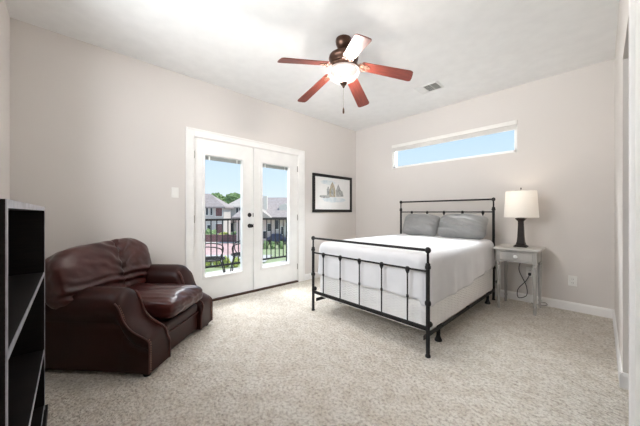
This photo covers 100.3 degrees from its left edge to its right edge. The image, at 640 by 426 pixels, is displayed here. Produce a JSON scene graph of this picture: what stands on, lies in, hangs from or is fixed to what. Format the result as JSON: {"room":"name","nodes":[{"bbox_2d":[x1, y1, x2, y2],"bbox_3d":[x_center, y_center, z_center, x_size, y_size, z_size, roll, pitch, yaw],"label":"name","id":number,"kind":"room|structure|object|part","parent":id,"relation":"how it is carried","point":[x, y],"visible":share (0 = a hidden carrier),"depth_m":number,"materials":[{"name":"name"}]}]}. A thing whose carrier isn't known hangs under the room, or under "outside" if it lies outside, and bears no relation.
{"room":"bedroom","nodes":[
{"label":"bedroom","id":0,"kind":"room"},
{"bbox_2d":[0,0,9,198],"bbox_3d":[-0.848,-0.190,0.291,0.140,2.860,5.170,0,0,-43],"label":"wall","id":1,"kind":"structure","parent":0,"point":[4,15],"depth_m":2.03,"materials":[{"name":"paint"}]},
{"bbox_2d":[10,18,355,273],"bbox_3d":[-0.978,-0.190,3.824,4.810,2.860,0.140,0,0,-43],"label":"wall","id":2,"kind":"structure","parent":0,"point":[98,134],"depth_m":2.74,"materials":[{"name":"paint"}]},
{"bbox_2d":[171,187,178,197],"bbox_3d":[-1.665,-0.230,3.069,0.076,0.120,0.011,0,0,-43],"label":"light switch","id":3,"kind":"object","parent":2,"relation":"attached to","point":[174,190],"visible":1,"depth_m":3.06,"materials":[{"name":"white plastic"}]},
{"bbox_2d":[194,137,252,298],"bbox_3d":[-1.234,0.090,3.497,0.808,2.003,0.119,0,0,-42],"label":"door","id":4,"kind":"structure","parent":2,"relation":"in","point":[228,283],"depth_m":3.49,"materials":[{"name":"white paint"}]},
{"bbox_3d":[-1.262,0.043,3.500,0.557,1.569,0.068,0,0,-43],"label":"glazing frame","id":5,"kind":"part","parent":4,"relation":"part of","materials":[{"name":"white paint"}]},
{"bbox_2d":[186,127,304,281],"bbox_3d":[-0.966,0.055,3.817,1.818,2.130,0.167,0,0,-43],"label":"trim","id":6,"kind":"structure","parent":2,"relation":"attached to","point":[191,133],"depth_m":3.55,"materials":[{"name":"white paint"}]},
{"bbox_2d":[212,280,297,300],"bbox_3d":[-0.983,1.114,3.811,1.615,0.032,0.152,0,0,-43],"label":"threshold","id":7,"kind":"object","parent":2,"relation":"attached to","point":[295,281],"depth_m":3.76,"materials":[{"name":"brown wood"}]},
{"bbox_2d":[253,148,297,289],"bbox_3d":[-0.667,0.090,4.063,0.800,2.003,0.068,0,0,-43],"label":"door","id":8,"kind":"structure","parent":2,"relation":"in","point":[271,275],"depth_m":4.00,"materials":[{"name":"white paint"}]},
{"bbox_3d":[-0.676,0.043,4.054,0.539,1.569,0.068,0,0,-43],"label":"glazing frame","id":9,"kind":"part","parent":8,"relation":"part of","materials":[{"name":"white paint"}]},
{"bbox_2d":[305,272,319,279],"bbox_3d":[0.230,1.071,4.861,1.350,0.098,0.014,0,0,-43],"label":"baseboard","id":10,"kind":"structure","parent":2,"relation":"attached to","point":[307,276],"depth_m":4.48,"materials":[{"name":"white paint"}]},
{"bbox_2d":[312,173,351,211],"bbox_3d":[0.247,-0.340,4.865,1.022,0.670,0.028,0,0,-43],"label":"framed picture","id":11,"kind":"object","parent":2,"relation":"attached to","point":[330,193],"visible":1,"depth_m":4.83,"materials":[{"name":"grey paper"}]},
{"bbox_2d":[205,260,286,275],"bbox_3d":[-1.893,1.235,4.231,4.700,0.170,1.710,0,0,-43],"label":"deck","id":12,"kind":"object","parent":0,"point":[285,261],"depth_m":5.39,"materials":[{"name":"concrete"}]},
{"bbox_2d":[205,243,225,272],"bbox_3d":[-1.730,0.791,4.191,0.479,0.701,0.522,0,0,-18],"label":"patio chair","id":13,"kind":"object","parent":12,"relation":"on","point":[208,258],"visible":0.44,"depth_m":4.17,"materials":[{"name":"metal"}]},
{"bbox_3d":[-1.657,0.618,3.987,0.395,0.235,0.089,0,0,-18],"label":"armrest","id":14,"kind":"part","parent":13,"relation":"part of","materials":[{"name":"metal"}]},
{"bbox_3d":[-1.721,0.730,4.194,0.460,0.020,0.460,0,0,-18],"label":"seat","id":15,"kind":"part","parent":13,"relation":"part of","materials":[{"name":"metal"}]},
{"bbox_2d":[230,241,239,271],"bbox_3d":[-1.323,0.791,4.702,0.479,0.701,0.522,0,0,-13],"label":"patio chair","id":16,"kind":"object","parent":12,"relation":"on","point":[236,253],"visible":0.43,"depth_m":4.53,"materials":[{"name":"metal"}]},
{"bbox_2d":[205,218,286,267],"bbox_3d":[-2.383,0.635,4.807,4.580,1.030,0.050,0,0,-43],"label":"balcony railing","id":17,"kind":"object","parent":12,"relation":"on","point":[227,219],"visible":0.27,"depth_m":5.40,"materials":[{"name":"metal"}]},
{"bbox_3d":[-2.383,0.140,4.807,4.580,0.040,0.050,0,0,-43],"label":"rail","id":18,"kind":"part","parent":17,"relation":"part of","materials":[{"name":"metal"}]},
{"bbox_3d":[-2.383,1.032,4.807,4.580,0.035,0.030,0,0,-43],"label":"rail","id":19,"kind":"part","parent":17,"relation":"part of","materials":[{"name":"metal"}]},
{"bbox_3d":[-0.779,0.655,6.326,0.040,0.990,0.040,0,0,-43],"label":"post","id":20,"kind":"part","parent":17,"relation":"part of","materials":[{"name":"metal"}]},
{"bbox_2d":[5,0,618,130],"bbox_3d":[0.799,-1.720,1.947,4.810,0.200,5.310,0,0,-43],"label":"ceiling","id":21,"kind":"structure","parent":0,"point":[472,48],"depth_m":2.52,"materials":[{"name":"paint"}]},
{"bbox_2d":[277,34,412,113],"bbox_3d":[0.188,-1.272,2.526,1.207,0.695,1.152,0,0,-43],"label":"ceiling fan","id":22,"kind":"object","parent":21,"relation":"hanging from","point":[343,60],"visible":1,"depth_m":2.44,"materials":[{"name":"brown wood"}]},
{"bbox_3d":[-0.137,-1.310,2.321,0.462,0.008,0.134,-12,17,-26],"label":"blade","id":23,"kind":"part","parent":22,"relation":"part of","materials":[{"name":"brown wood"}]},
{"bbox_3d":[-0.056,-1.284,2.781,0.462,0.008,0.134,-24,-5,43],"label":"blade","id":24,"kind":"part","parent":22,"relation":"part of","materials":[{"name":"brown wood"}]},
{"bbox_3d":[0.280,-1.298,2.107,0.134,0.008,0.462,12,12,-11],"label":"blade","id":25,"kind":"part","parent":22,"relation":"part of","materials":[{"name":"brown wood"}]},
{"bbox_3d":[0.402,-1.284,2.850,0.134,0.008,0.462,-13,-22,23],"label":"blade","id":26,"kind":"part","parent":22,"relation":"part of","materials":[{"name":"brown wood"}]},
{"bbox_3d":[0.610,-1.286,2.435,0.462,0.008,0.134,17,-9,9],"label":"blade","id":27,"kind":"part","parent":22,"relation":"part of","materials":[{"name":"brown wood"}]},
{"bbox_2d":[414,81,443,94],"bbox_3d":[1.417,-1.614,3.468,0.230,0.018,0.290,0,0,-43],"label":"ceiling vent","id":28,"kind":"object","parent":21,"relation":"in","point":[433,86],"visible":1,"depth_m":3.46,"materials":[{"name":"white metal"}]},
{"bbox_2d":[45,277,628,425],"bbox_3d":[0.813,1.180,1.932,4.530,0.120,5.070,0,0,-43],"label":"floor","id":29,"kind":"structure","parent":0,"point":[264,357],"depth_m":1.81,"materials":[{"name":"beige carpet"}]},
{"bbox_2d":[0,199,47,425],"bbox_3d":[-1.183,0.545,0.951,0.247,1.150,1.210,0,0,-43],"label":"bookshelf","id":30,"kind":"object","parent":29,"relation":"on","point":[22,225],"visible":1,"depth_m":1.27,"materials":[{"name":"black wood"}]},
{"bbox_3d":[-0.783,0.555,0.513,0.235,1.130,0.020,0,0,-43],"label":"panel","id":31,"kind":"part","parent":30,"relation":"part of","materials":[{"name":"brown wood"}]},
{"bbox_3d":[-1.178,-0.020,0.937,0.235,0.020,1.178,0,0,-43],"label":"panel","id":32,"kind":"part","parent":30,"relation":"part of","materials":[{"name":"white wood"}]},
{"bbox_3d":[-1.573,0.555,1.360,0.235,1.130,0.020,0,0,-43],"label":"panel","id":33,"kind":"part","parent":30,"relation":"part of","materials":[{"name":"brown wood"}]},
{"bbox_3d":[-1.176,0.745,0.939,0.225,0.020,1.137,0,0,-43],"label":"shelf","id":34,"kind":"part","parent":30,"relation":"part of","materials":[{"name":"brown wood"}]},
{"bbox_3d":[-1.176,0.330,0.939,0.225,0.020,1.137,0,0,-43],"label":"shelf","id":35,"kind":"part","parent":30,"relation":"part of","materials":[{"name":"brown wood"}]},
{"bbox_3d":[-1.176,1.045,0.939,0.225,0.020,1.137,0,0,-43],"label":"shelf","id":36,"kind":"part","parent":30,"relation":"part of","materials":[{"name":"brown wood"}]},
{"bbox_2d":[45,238,212,376],"bbox_3d":[-1.539,0.675,2.255,0.912,0.890,0.974,0,0,4],"label":"armchair","id":37,"kind":"object","parent":29,"relation":"on","point":[108,308],"visible":0.97,"depth_m":1.86,"materials":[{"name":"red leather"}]},
{"bbox_2d":[45,238,151,308],"bbox_3d":[-1.787,0.470,2.236,0.308,0.480,0.907,0,0,4],"label":"cushion","id":38,"kind":"object","parent":37,"relation":"on","point":[122,262],"depth_m":2.01,"materials":[{"name":"red leather"}]},
{"bbox_3d":[-1.574,0.813,1.921,0.862,0.553,0.234,0,0,4],"label":"arm","id":39,"kind":"part","parent":37,"relation":"part of","materials":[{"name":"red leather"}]},
{"bbox_3d":[-1.265,0.847,1.813,0.250,0.472,0.011,0,0,2],"label":"nailhead trim","id":40,"kind":"part","parent":37,"relation":"part of","materials":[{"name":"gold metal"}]},
{"bbox_2d":[126,283,202,319],"bbox_3d":[-1.475,0.738,2.269,0.786,0.220,0.500,0,0,4],"label":"seat cushion","id":41,"kind":"object","parent":37,"relation":"on","point":[162,301],"depth_m":2.15,"materials":[{"name":"red leather"}]},
{"bbox_3d":[-1.533,0.880,2.272,0.780,0.090,0.472,0,0,4],"label":"rail","id":42,"kind":"part","parent":37,"relation":"part of","materials":[{"name":"red leather"}]},
{"bbox_3d":[-1.530,0.800,2.625,0.862,0.579,0.234,0,0,4],"label":"arm","id":43,"kind":"part","parent":37,"relation":"part of","materials":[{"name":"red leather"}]},
{"bbox_3d":[-1.558,1.002,2.273,0.810,0.165,0.480,0,0,4],"label":"rail","id":44,"kind":"part","parent":37,"relation":"part of","materials":[{"name":"red leather"}]},
{"bbox_2d":[311,197,496,357],"bbox_3d":[1.084,0.463,3.231,1.987,1.314,1.418,0,0,-43],"label":"bed","id":45,"kind":"object","parent":29,"relation":"on","point":[429,324],"visible":0.79,"depth_m":2.56,"materials":[{"name":"black metal"}]},
{"bbox_3d":[-0.078,0.694,3.059,0.047,0.852,0.048,0,0,-43],"label":"post","id":46,"kind":"part","parent":45,"relation":"part of","materials":[{"name":"metal"}]},
{"bbox_3d":[0.380,0.293,2.565,0.023,0.023,1.347,0,0,-43],"label":"footboard rail","id":47,"kind":"part","parent":45,"relation":"part of","materials":[{"name":"metal"}]},
{"bbox_3d":[0.380,0.458,2.565,0.017,0.017,1.347,0,0,-43],"label":"footboard rail","id":48,"kind":"part","parent":45,"relation":"part of","materials":[{"name":"metal"}]},
{"bbox_3d":[0.380,0.904,2.565,0.020,0.032,1.347,0,0,-43],"label":"footboard rail","id":49,"kind":"part","parent":45,"relation":"part of","materials":[{"name":"metal"}]},
{"bbox_3d":[1.331,0.463,4.393,0.047,1.314,0.048,0,0,-43],"label":"post","id":50,"kind":"part","parent":45,"relation":"part of","materials":[{"name":"metal"}]},
{"bbox_2d":[320,268,492,330],"bbox_3d":[1.095,0.828,3.252,1.835,0.286,1.305,0,0,-43],"label":"box spring","id":51,"kind":"object","parent":45,"relation":"on","point":[392,304],"visible":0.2,"depth_m":2.54,"materials":[{"name":"white fabric"}]},
{"bbox_3d":[1.096,0.529,3.252,1.825,0.308,1.295,0,0,-43],"label":"mattress","id":52,"kind":"object","parent":51,"relation":"on","visible":0},
{"bbox_2d":[318,234,494,306],"bbox_3d":[1.055,0.541,3.213,1.819,0.435,1.405,0,0,-43],"label":"coverlet","id":53,"kind":"object","parent":52,"relation":"on","point":[455,263],"visible":0.86,"depth_m":2.57,"materials":[{"name":"white fabric"}]},
{"bbox_2d":[402,213,439,235],"bbox_3d":[1.483,0.182,3.943,0.256,0.335,0.536,0,0,-45],"label":"pillow","id":54,"kind":"object","parent":53,"relation":"on","point":[414,224],"visible":0.93,"depth_m":3.85,"materials":[{"name":"grey fabric"}]},
{"bbox_2d":[438,214,487,239],"bbox_3d":[1.857,0.182,3.503,0.283,0.335,0.588,0,0,-42],"label":"pillow","id":55,"kind":"object","parent":53,"relation":"on","point":[465,226],"visible":0.95,"depth_m":3.40,"materials":[{"name":"grey fabric"}]},
{"bbox_3d":[0.837,0.694,2.070,0.047,0.852,0.048,0,0,-43],"label":"post","id":56,"kind":"part","parent":45,"relation":"part of","materials":[{"name":"metal"}]},
{"bbox_3d":[1.779,-0.170,3.909,0.023,0.023,1.318,0,0,-43],"label":"headboard rail","id":57,"kind":"part","parent":45,"relation":"part of","materials":[{"name":"metal"}]},
{"bbox_3d":[1.779,-0.008,3.909,0.017,0.017,1.318,0,0,-43],"label":"headboard rail","id":58,"kind":"part","parent":45,"relation":"part of","materials":[{"name":"metal"}]},
{"bbox_3d":[1.522,0.990,2.758,1.920,0.036,0.005,0,0,-43],"label":"rail","id":59,"kind":"part","parent":45,"relation":"part of","materials":[{"name":"metal"}]},
{"bbox_3d":[2.226,0.463,3.425,0.047,1.314,0.048,0,0,-43],"label":"post","id":60,"kind":"part","parent":45,"relation":"part of","materials":[{"name":"metal"}]},
{"bbox_2d":[493,244,545,315],"bbox_3d":[2.353,0.762,3.151,0.458,0.715,0.430,0,0,-43],"label":"nightstand","id":61,"kind":"object","parent":29,"relation":"on","point":[504,252],"visible":0.98,"depth_m":3.09,"materials":[{"name":"grey wood"}]},
{"bbox_3d":[2.109,0.775,3.152,0.044,0.690,0.044,0,0,-43],"label":"leg","id":62,"kind":"part","parent":61,"relation":"part of","materials":[{"name":"grey wood"}]},
{"bbox_3d":[2.356,0.775,3.386,0.044,0.690,0.044,0,0,-43],"label":"leg","id":63,"kind":"part","parent":61,"relation":"part of","materials":[{"name":"grey wood"}]},
{"bbox_3d":[2.219,0.500,3.025,0.025,0.098,0.296,0,0,-43],"label":"drawer","id":64,"kind":"part","parent":61,"relation":"part of","materials":[{"name":"grey wood"}]},
{"bbox_2d":[504,188,538,297],"bbox_3d":[2.424,0.386,3.200,0.486,1.362,0.334,0,0,-43],"label":"table lamp","id":65,"kind":"object","parent":61,"relation":"on","point":[522,205],"depth_m":3.05,"materials":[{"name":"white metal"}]},
{"bbox_3d":[2.369,-0.097,3.147,0.334,0.307,0.334,0,0,-43],"label":"lamp shade","id":66,"kind":"part","parent":65,"relation":"part of","materials":[{"name":"white fabric"}]},
{"bbox_3d":[2.491,0.728,3.298,0.231,0.676,0.115,0,0,-27],"label":"power cord","id":67,"kind":"part","parent":65,"relation":"part of","materials":[{"name":"black plastic"}]},
{"bbox_3d":[2.340,0.775,2.908,0.044,0.690,0.044,0,0,-43],"label":"leg","id":68,"kind":"part","parent":61,"relation":"part of","materials":[{"name":"grey wood"}]},
{"bbox_3d":[2.587,0.775,3.142,0.044,0.690,0.044,0,0,-43],"label":"leg","id":69,"kind":"part","parent":61,"relation":"part of","materials":[{"name":"grey wood"}]},
{"bbox_2d":[356,59,614,309],"bbox_3d":[2.543,-0.190,3.501,0.140,2.860,5.170,0,0,-43],"label":"wall","id":70,"kind":"structure","parent":0,"point":[565,153],"depth_m":3.26,"materials":[{"name":"paint"}]},
{"bbox_2d":[392,120,516,168],"bbox_3d":[1.930,-0.978,4.098,0.130,0.405,1.808,0,0,-43],"label":"window","id":71,"kind":"structure","parent":70,"relation":"in","point":[511,125],"depth_m":3.92,"materials":[{"name":"white paint"}]},
{"bbox_2d":[392,120,516,151],"bbox_3d":[1.904,-1.124,4.071,0.054,0.112,1.804,0,0,-43],"label":"shade","id":72,"kind":"object","parent":71,"relation":"attached to","point":[511,125],"depth_m":3.90,"materials":[{"name":"white fabric"}]},
{"bbox_2d":[526,267,532,276],"bbox_3d":[2.611,0.741,3.321,0.010,0.116,0.074,0,0,-43],"label":"wall outlet","id":73,"kind":"object","parent":70,"relation":"attached to","point":[528,269],"visible":0.83,"depth_m":3.33,"materials":[{"name":"white plastic"}]},
{"bbox_2d":[489,288,613,318],"bbox_3d":[1.903,1.071,4.066,0.014,0.098,3.470,0,0,-43],"label":"baseboard","id":74,"kind":"structure","parent":70,"relation":"attached to","point":[572,306],"depth_m":3.08,"materials":[{"name":"white paint"}]},
{"bbox_2d":[568,275,576,286],"bbox_3d":[2.877,0.779,3.040,0.010,0.116,0.074,0,0,-43],"label":"wall outlet","id":75,"kind":"object","parent":70,"relation":"attached to","point":[572,280],"visible":1,"depth_m":3.04,"materials":[{"name":"white plastic"}]},
{"bbox_2d":[615,0,628,373],"bbox_3d":[1.504,-0.250,1.202,4.530,2.740,0.140,0,0,-43],"label":"wall","id":76,"kind":"structure","parent":0,"point":[622,37],"depth_m":1.81,"materials":[{"name":"paint"}]},
{"bbox_2d":[613,310,622,386],"bbox_3d":[2.510,1.071,2.261,1.614,0.098,0.014,0,0,-43],"label":"baseboard","id":77,"kind":"structure","parent":76,"relation":"attached to","point":[618,356],"depth_m":2.06,"materials":[{"name":"white paint"}]},
{"bbox_2d":[629,0,639,425],"bbox_3d":[1.148,-0.249,0.865,0.400,2.739,0.176,0,0,-43],"label":"trim","id":78,"kind":"structure","parent":76,"relation":"attached to","point":[634,5],"depth_m":0.99,"materials":[{"name":"white paint"}]},
{"label":"outside","id":79,"kind":"structure","parent":0,"visible":0},
{"bbox_2d":[205,243,285,271],"bbox_3d":[-19.247,4.320,70.048,180.000,0.200,118.560,0,0,-43],"label":"ground","id":80,"kind":"structure","parent":79,"point":[269,248],"depth_m":24.49,"materials":[{"name":"green plant"}]},
{"bbox_2d":[206,228,215,234],"bbox_3d":[-16.924,3.422,40.988,2.446,2.164,2.438,0,0,-8],"label":"shrub","id":81,"kind":"object","parent":80,"relation":"on","point":[208,229],"visible":0.37,"depth_m":40.50,"materials":[{"name":"green plant"}]},
{"bbox_2d":[211,192,224,200],"bbox_3d":[-24.926,-0.302,63.968,3.807,9.058,4.044,0,0,-43],"label":"tree","id":82,"kind":"object","parent":80,"relation":"on","point":[218,195],"visible":0.3,"depth_m":63.50,"materials":[{"name":"green plant"}]},
{"bbox_2d":[223,256,230,267],"bbox_3d":[-7.260,3.805,20.604,0.618,0.988,0.593,0,0,8],"label":"shrub","id":83,"kind":"object","parent":80,"relation":"on","point":[225,260],"visible":0.4,"depth_m":20.43,"materials":[{"name":"green plant"}]},
{"bbox_2d":[226,192,239,203],"bbox_3d":[-20.612,-0.318,64.015,3.951,9.089,3.992,0,0,5],"label":"tree","id":84,"kind":"object","parent":80,"relation":"on","point":[231,197],"visible":0.56,"depth_m":62.73,"materials":[{"name":"green plant"}]},
{"bbox_2d":[232,257,239,267],"bbox_3d":[-6.454,3.854,20.587,0.638,0.921,0.612,0,0,-43],"label":"shrub","id":85,"kind":"object","parent":80,"relation":"on","point":[236,258],"visible":0.59,"depth_m":20.42,"materials":[{"name":"green plant"}]},
{"bbox_2d":[263,240,268,248],"bbox_3d":[-6.229,3.763,31.000,0.731,1.054,0.732,0,0,-43],"label":"shrub","id":86,"kind":"object","parent":80,"relation":"on","point":[264,243],"visible":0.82,"depth_m":30.81,"materials":[{"name":"green plant"}]},
{"bbox_2d":[278,240,282,248],"bbox_3d":[-4.535,3.778,30.983,0.710,1.099,0.739,0,0,-43],"label":"shrub","id":87,"kind":"object","parent":80,"relation":"on","point":[281,242],"visible":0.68,"depth_m":30.79,"materials":[{"name":"green plant"}]},
{"bbox_3d":[1.544,-0.190,0.070,3.030,2.860,1.560,0,0,-43],"label":"wall","id":88,"kind":"structure","parent":0,"visible":0},
{"bbox_2d":[619,371,628,389],"bbox_3d":[2.479,1.071,1.130,0.014,0.098,1.614,0,0,-43],"label":"baseboard","id":89,"kind":"structure","parent":88,"relation":"attached to","point":[625,378],"depth_m":1.70,"materials":[{"name":"white paint"}]},
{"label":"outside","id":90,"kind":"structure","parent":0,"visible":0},
{"bbox_3d":[-20.000,4.135,48.000,74.593,0.050,72.430,0,0,-43],"label":"road","id":91,"kind":"object","parent":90,"visible":0},
{"bbox_2d":[205,194,233,234],"bbox_3d":[-20.225,0.420,46.750,8.800,7.400,4.300,0,0,0],"label":"house","id":92,"kind":"structure","parent":91,"relation":"on","point":[215,208],"depth_m":45.00,"materials":[{"name":"beige paint"}]},
{"bbox_2d":[206,235,235,241],"bbox_3d":[-15.500,3.620,37.500,13.000,1.000,0.600,0,0,0],"label":"wall","id":93,"kind":"structure","parent":91,"relation":"on","point":[219,237],"depth_m":37.20,"materials":[{"name":"red brick"}]},
{"bbox_2d":[229,198,239,232],"bbox_3d":[-14.045,0.170,53.000,7.800,7.900,8.800,0,0,0],"label":"house","id":94,"kind":"structure","parent":91,"relation":"on","point":[236,204],"depth_m":50.00,"materials":[{"name":"beige paint"}]},
{"bbox_2d":[232,196,286,242],"bbox_3d":[-5.258,0.920,39.950,13.000,6.400,11.100,0,0,0],"label":"house","id":95,"kind":"structure","parent":91,"relation":"on","point":[273,207],"depth_m":36.00,"materials":[{"name":"beige paint"}]},
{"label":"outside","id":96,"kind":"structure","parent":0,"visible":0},
{"bbox_2d":[206,243,239,254],"bbox_3d":[-33.300,4.145,30.750,53.400,0.050,9.500,0,0,0],"label":"paving","id":97,"kind":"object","parent":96,"point":[219,252],"depth_m":29.73,"materials":[{"name":"pink brick"}]},
{"bbox_2d":[267,234,285,243],"bbox_3d":[-5.751,3.470,35.360,2.600,1.300,1.080,0,0,0],"label":"car","id":98,"kind":"object","parent":97,"relation":"on","point":[273,235],"visible":0.54,"depth_m":34.90,"materials":[{"name":"blue paint"}]},
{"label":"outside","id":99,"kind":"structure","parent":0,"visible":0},
{"bbox_2d":[206,255,272,261],"bbox_3d":[-32.300,4.145,24.150,55.400,0.050,3.700,0,0,0],"label":"walkway","id":100,"kind":"structure","parent":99,"point":[230,256],"depth_m":25.00,"materials":[{"name":"grey concrete"}]}
]}

